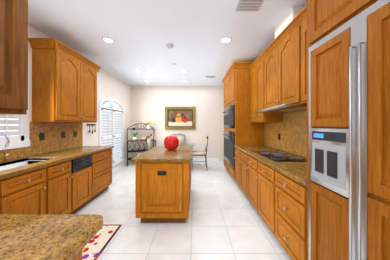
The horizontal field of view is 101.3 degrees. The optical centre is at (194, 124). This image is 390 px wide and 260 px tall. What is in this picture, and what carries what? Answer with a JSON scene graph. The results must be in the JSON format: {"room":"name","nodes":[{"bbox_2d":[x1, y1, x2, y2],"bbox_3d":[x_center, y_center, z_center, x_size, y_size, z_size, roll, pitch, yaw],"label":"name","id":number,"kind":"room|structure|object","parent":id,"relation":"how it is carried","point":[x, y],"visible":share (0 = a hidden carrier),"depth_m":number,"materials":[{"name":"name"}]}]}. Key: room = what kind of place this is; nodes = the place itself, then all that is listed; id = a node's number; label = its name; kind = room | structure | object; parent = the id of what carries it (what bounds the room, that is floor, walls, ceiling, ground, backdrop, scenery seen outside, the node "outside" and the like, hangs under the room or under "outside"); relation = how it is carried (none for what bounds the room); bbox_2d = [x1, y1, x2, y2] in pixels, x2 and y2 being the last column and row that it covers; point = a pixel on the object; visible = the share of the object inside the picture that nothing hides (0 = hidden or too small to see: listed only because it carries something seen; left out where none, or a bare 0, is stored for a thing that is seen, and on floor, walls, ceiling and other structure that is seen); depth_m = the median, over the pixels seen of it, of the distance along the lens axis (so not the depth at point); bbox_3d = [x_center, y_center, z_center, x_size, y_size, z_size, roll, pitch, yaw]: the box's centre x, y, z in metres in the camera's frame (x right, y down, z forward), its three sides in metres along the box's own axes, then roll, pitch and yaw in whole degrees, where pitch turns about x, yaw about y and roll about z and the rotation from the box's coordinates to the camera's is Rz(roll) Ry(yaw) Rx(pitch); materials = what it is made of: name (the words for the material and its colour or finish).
{"room":"kitchen","nodes":[
{"label":"kitchen","id":0,"kind":"room"},
{"bbox_2d":[5,24,130,167],"bbox_3d":[-2.510,-0.055,1.950,0.120,2.850,8.540,0,0,0],"label":"wall","id":1,"kind":"structure","parent":0,"point":[109,85],"depth_m":4.28,"materials":[{"name":"paint"}]},
{"bbox_2d":[0,0,27,113],"bbox_3d":[-1.591,-0.660,0.590,1.713,1.220,0.380,0,0,0],"label":"upper cabinet","id":2,"kind":"object","parent":1,"relation":"attached to","point":[13,56],"visible":1,"depth_m":0.69,"materials":[{"name":"brown wood"}]},
{"bbox_2d":[0,73,29,149],"bbox_3d":[-2.425,-0.220,1.833,0.045,1.060,1.005,0,0,0],"label":"blinds","id":3,"kind":"object","parent":1,"relation":"attached to","point":[14,128],"visible":0.31,"depth_m":2.16,"materials":[{"name":"white plastic"}]},
{"bbox_2d":[28,38,100,122],"bbox_3d":[-2.252,-0.660,2.920,0.393,1.220,1.170,0,0,0],"label":"upper cabinet","id":4,"kind":"object","parent":1,"relation":"attached to","point":[64,82],"visible":1,"depth_m":2.52,"materials":[{"name":"brown wood"}]},
{"bbox_2d":[99,98,123,166],"bbox_3d":[-2.425,0.225,4.750,0.045,1.990,1.380,0,0,0],"label":"window shutters","id":5,"kind":"object","parent":1,"relation":"attached to","point":[111,122],"visible":0.96,"depth_m":4.74,"materials":[{"name":"white wood"}]},
{"bbox_2d":[112,160,130,170],"bbox_3d":[-2.442,1.320,4.790,0.015,0.100,2.580,0,0,0],"label":"baseboard","id":6,"kind":"structure","parent":1,"relation":"attached to","point":[116,167],"depth_m":5.16,"materials":[{"name":"white wood"}]},
{"bbox_2d":[28,0,306,85],"bbox_3d":[-0.435,-1.510,1.950,4.270,0.060,8.540,0,0,0],"label":"ceiling","id":7,"kind":"structure","parent":0,"point":[141,33],"depth_m":2.59,"materials":[{"name":"paint"}]},
{"bbox_2d":[102,37,113,42],"bbox_3d":[-1.510,-1.476,2.790,0.188,0.007,0.188,0,0,-9],"label":"recessed light","id":8,"kind":"object","parent":7,"relation":"in","point":[105,39],"depth_m":2.79,"materials":[{"name":"white"}]},
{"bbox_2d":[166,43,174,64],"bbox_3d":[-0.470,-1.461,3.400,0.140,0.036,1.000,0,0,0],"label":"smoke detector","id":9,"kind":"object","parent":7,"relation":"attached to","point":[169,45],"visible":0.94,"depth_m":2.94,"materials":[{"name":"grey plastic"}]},
{"bbox_2d":[221,37,231,42],"bbox_3d":[0.540,-1.476,2.790,0.188,0.007,0.188,0,0,-9],"label":"recessed light","id":10,"kind":"object","parent":7,"relation":"in","point":[223,40],"depth_m":2.79,"materials":[{"name":"white"}]},
{"bbox_2d":[235,0,263,10],"bbox_3d":[0.670,-1.475,1.919,0.300,0.010,0.300,0,0,0],"label":"ceiling vent","id":11,"kind":"object","parent":7,"relation":"in","point":[249,5],"depth_m":1.97,"materials":[{"name":"grey metal"}]},
{"bbox_2d":[131,86,223,160],"bbox_3d":[-0.435,-0.055,6.160,4.030,2.850,0.120,0,0,0],"label":"wall","id":12,"kind":"structure","parent":0,"point":[149,103],"depth_m":6.10,"materials":[{"name":"paint"}]},
{"bbox_2d":[165,107,195,128],"bbox_3d":[-0.560,-0.260,6.075,1.160,0.860,0.045,0,0,0],"label":"picture frame","id":13,"kind":"object","parent":12,"relation":"attached to","point":[180,117],"visible":0.98,"depth_m":6.08,"materials":[{"name":"gold metal"}]},
{"bbox_2d":[193,158,218,160],"bbox_3d":[-0.775,1.320,6.092,3.350,0.100,0.015,0,0,0],"label":"baseboard","id":14,"kind":"structure","parent":12,"relation":"attached to","point":[194,159],"depth_m":6.09,"materials":[{"name":"white wood"}]},
{"bbox_2d":[74,161,291,259],"bbox_3d":[-0.435,1.400,1.950,4.270,0.060,8.540,0,0,0],"label":"floor","id":15,"kind":"structure","parent":0,"point":[224,221],"depth_m":2.16,"materials":[{"name":"tile"}]},
{"bbox_2d":[0,178,11,213],"bbox_3d":[-2.113,0.933,1.175,0.670,0.872,0.705,0,0,0],"label":"base cabinet","id":16,"kind":"object","parent":15,"relation":"on","point":[5,183],"depth_m":1.51,"materials":[{"name":"brown wood"}]},
{"bbox_2d":[0,174,11,177],"bbox_3d":[-2.104,0.475,1.173,0.688,0.041,0.700,0,0,0],"label":"countertop","id":17,"kind":"structure","parent":16,"relation":"on","point":[1,175],"depth_m":1.49,"materials":[{"name":"brown stone"}]},
{"bbox_2d":[12,178,47,213],"bbox_3d":[-2.113,1.020,1.697,0.670,0.699,0.448,0,0,0],"label":"base cabinet","id":18,"kind":"object","parent":15,"relation":"on","point":[29,195],"depth_m":1.73,"materials":[{"name":"brown wood"}]},
{"bbox_2d":[12,174,67,213],"bbox_3d":[-2.113,1.020,2.110,0.670,0.699,0.378,0,0,0],"label":"base cabinet","id":19,"kind":"object","parent":15,"relation":"on","point":[57,183],"depth_m":2.06,"materials":[{"name":"brown wood"}]},
{"bbox_2d":[16,154,95,213],"bbox_3d":[-2.109,0.933,2.495,0.678,0.872,0.545,0,0,0],"label":"base cabinet","id":20,"kind":"object","parent":15,"relation":"on","point":[56,168],"depth_m":2.34,"materials":[{"name":"brown wood"}]},
{"bbox_2d":[28,146,111,157],"bbox_3d":[-2.104,0.475,2.854,0.688,0.041,1.263,0,0,0],"label":"countertop","id":21,"kind":"structure","parent":20,"relation":"on","point":[77,151],"depth_m":2.65,"materials":[{"name":"brown stone"}]},
{"bbox_2d":[72,246,84,259],"bbox_3d":[-0.854,0.933,0.486,0.652,0.874,0.632,0,0,0],"label":"base cabinet","id":22,"kind":"object","parent":15,"relation":"on","point":[78,256],"depth_m":0.73,"materials":[{"name":"brown wood"}]},
{"bbox_2d":[0,214,102,259],"bbox_3d":[-1.449,0.474,0.460,1.998,0.040,0.720,0,0,0],"label":"countertop","id":23,"kind":"structure","parent":22,"relation":"on","point":[22,236],"depth_m":0.66,"materials":[{"name":"brown stone"}]},
{"bbox_2d":[82,224,121,259],"bbox_3d":[-1.360,1.364,1.570,0.720,0.008,1.240,0,0,0],"label":"rug","id":24,"kind":"object","parent":15,"relation":"on","point":[95,246],"visible":0.43,"depth_m":1.85,"materials":[{"name":"beige fabric"}]},
{"bbox_2d":[96,146,113,196],"bbox_3d":[-2.109,0.933,3.114,0.678,0.872,0.693,0,0,0],"label":"base cabinet","id":25,"kind":"object","parent":15,"relation":"on","point":[103,157],"depth_m":3.11,"materials":[{"name":"brown wood"}]},
{"bbox_2d":[127,121,155,165],"bbox_3d":[-1.890,0.609,5.660,0.958,1.527,0.388,0,0,-25],"label":"rack","id":26,"kind":"object","parent":15,"relation":"on","point":[138,150],"visible":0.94,"depth_m":5.62,"materials":[{"name":"grey metal"}]},
{"bbox_2d":[146,136,151,149],"bbox_3d":[-1.222,0.851,5.000,0.505,1.040,0.442,0,0,0],"label":"dining chair","id":27,"kind":"object","parent":15,"relation":"on","point":[149,144],"visible":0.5,"depth_m":4.91,"materials":[{"name":"beige fabric"}]},
{"bbox_2d":[135,150,192,222],"bbox_3d":[-0.450,0.933,2.797,0.822,0.874,1.249,0,0,0],"label":"kitchen island","id":28,"kind":"object","parent":15,"relation":"on","point":[162,183],"depth_m":2.18,"materials":[{"name":"brown wood"}]},
{"bbox_2d":[131,146,192,161],"bbox_3d":[-0.450,0.474,2.800,0.820,0.040,1.320,0,0,0],"label":"island countertop","id":29,"kind":"structure","parent":28,"relation":"on","point":[157,153],"depth_m":2.39,"materials":[{"name":"brown stone"}]},
{"bbox_2d":[164,134,178,149],"bbox_3d":[-0.430,0.306,2.920,0.276,0.295,0.276,0,0,0],"label":"jar","id":30,"kind":"object","parent":29,"relation":"on","point":[171,142],"visible":1,"depth_m":2.82,"materials":[{"name":"red ceramic"}]},
{"bbox_2d":[174,134,184,142],"bbox_3d":[-0.580,0.851,5.772,0.440,1.040,0.506,0,0,0],"label":"dining chair","id":31,"kind":"object","parent":15,"relation":"on","point":[180,138],"visible":0.23,"depth_m":5.96,"materials":[{"name":"beige fabric"}]},
{"bbox_2d":[178,143,195,145],"bbox_3d":[-0.470,0.994,5.100,1.040,0.742,1.040,0,0,0],"label":"dining table","id":32,"kind":"object","parent":15,"relation":"on","point":[186,144],"visible":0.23,"depth_m":5.11,"materials":[{"name":"clear glass"}]},
{"bbox_2d":[192,136,207,166],"bbox_3d":[0.152,0.851,4.980,0.505,1.040,0.442,0,0,0],"label":"dining chair","id":33,"kind":"object","parent":15,"relation":"on","point":[199,153],"visible":0.9,"depth_m":4.83,"materials":[{"name":"grey metal"}]},
{"bbox_2d":[234,150,237,183],"bbox_3d":[1.238,0.933,3.410,0.680,0.873,0.416,0,0,0],"label":"base cabinet","id":34,"kind":"object","parent":15,"relation":"on","point":[236,151],"depth_m":3.47,"materials":[{"name":"brown wood"}]},
{"bbox_2d":[238,150,245,194],"bbox_3d":[1.238,0.933,2.987,0.680,0.873,0.430,0,0,0],"label":"base cabinet","id":35,"kind":"object","parent":15,"relation":"on","point":[241,157],"depth_m":3.05,"materials":[{"name":"brown wood"}]},
{"bbox_2d":[222,62,263,179],"bbox_3d":[1.214,-0.015,4.340,0.727,2.770,1.570,0,0,0],"label":"tall cabinet","id":36,"kind":"object","parent":15,"relation":"on","point":[240,128],"visible":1,"depth_m":3.62,"materials":[{"name":"brown wood"}]},
{"bbox_2d":[246,154,257,210],"bbox_3d":[1.238,0.933,2.537,0.680,0.873,0.470,0,0,0],"label":"base cabinet","id":37,"kind":"object","parent":15,"relation":"on","point":[251,163],"depth_m":2.50,"materials":[{"name":"brown wood"}]},
{"bbox_2d":[258,162,273,233],"bbox_3d":[1.238,0.933,2.057,0.680,0.873,0.490,0,0,0],"label":"base cabinet","id":38,"kind":"object","parent":15,"relation":"on","point":[271,176],"depth_m":2.01,"materials":[{"name":"brown wood"}]},
{"bbox_2d":[274,170,306,259],"bbox_3d":[1.238,0.933,1.552,0.680,0.873,0.520,0,0,0],"label":"base cabinet","id":39,"kind":"object","parent":15,"relation":"on","point":[290,199],"depth_m":1.50,"materials":[{"name":"brown wood"}]},
{"bbox_2d":[234,146,306,185],"bbox_3d":[1.232,0.475,2.455,0.693,0.040,2.326,0,0,0],"label":"countertop","id":40,"kind":"structure","parent":39,"relation":"on","point":[296,170],"depth_m":1.83,"materials":[{"name":"brown stone"}]},
{"bbox_2d":[254,150,306,161],"bbox_3d":[1.235,0.449,2.370,0.490,0.011,0.780,0,0,0],"label":"cooktop","id":41,"kind":"object","parent":40,"relation":"in","point":[274,155],"depth_m":2.27,"materials":[{"name":"black glass"}]},
{"bbox_2d":[307,0,389,259],"bbox_3d":[1.206,-0.015,0.736,0.743,2.770,1.215,0,0,0],"label":"fridge","id":42,"kind":"object","parent":15,"relation":"on","point":[348,129],"visible":1,"depth_m":0.91,"materials":[{"name":"brown wood"}]},
{"bbox_2d":[275,7,303,37],"bbox_3d":[1.399,-1.379,2.225,0.359,0.199,0.450,0,0,0],"label":"wall","id":43,"kind":"structure","parent":0,"point":[289,17],"depth_m":2.11,"materials":[{"name":"paint"}]},
{"bbox_3d":[1.640,-0.055,1.950,0.120,2.850,8.540,0,0,0],"label":"wall","id":44,"kind":"structure","parent":0,"visible":0},
{"bbox_2d":[247,57,282,122],"bbox_3d":[1.403,-0.628,3.233,0.350,1.155,0.766,0,0,0],"label":"upper cabinet","id":45,"kind":"object","parent":44,"relation":"attached to","point":[257,115],"depth_m":3.10,"materials":[{"name":"brown wood"}]},
{"bbox_2d":[263,25,306,112],"bbox_3d":[1.403,-0.728,2.320,0.350,0.955,1.060,0,0,0],"label":"upper cabinet","id":46,"kind":"object","parent":44,"relation":"attached to","point":[277,68],"depth_m":2.29,"materials":[{"name":"brown wood"}]},
{"bbox_2d":[295,13,306,104],"bbox_3d":[1.403,-0.728,1.630,0.350,0.955,0.640,0,0,0],"label":"upper cabinet","id":47,"kind":"object","parent":44,"relation":"attached to","point":[301,25],"depth_m":1.85,"materials":[{"name":"brown wood"}]}
]}

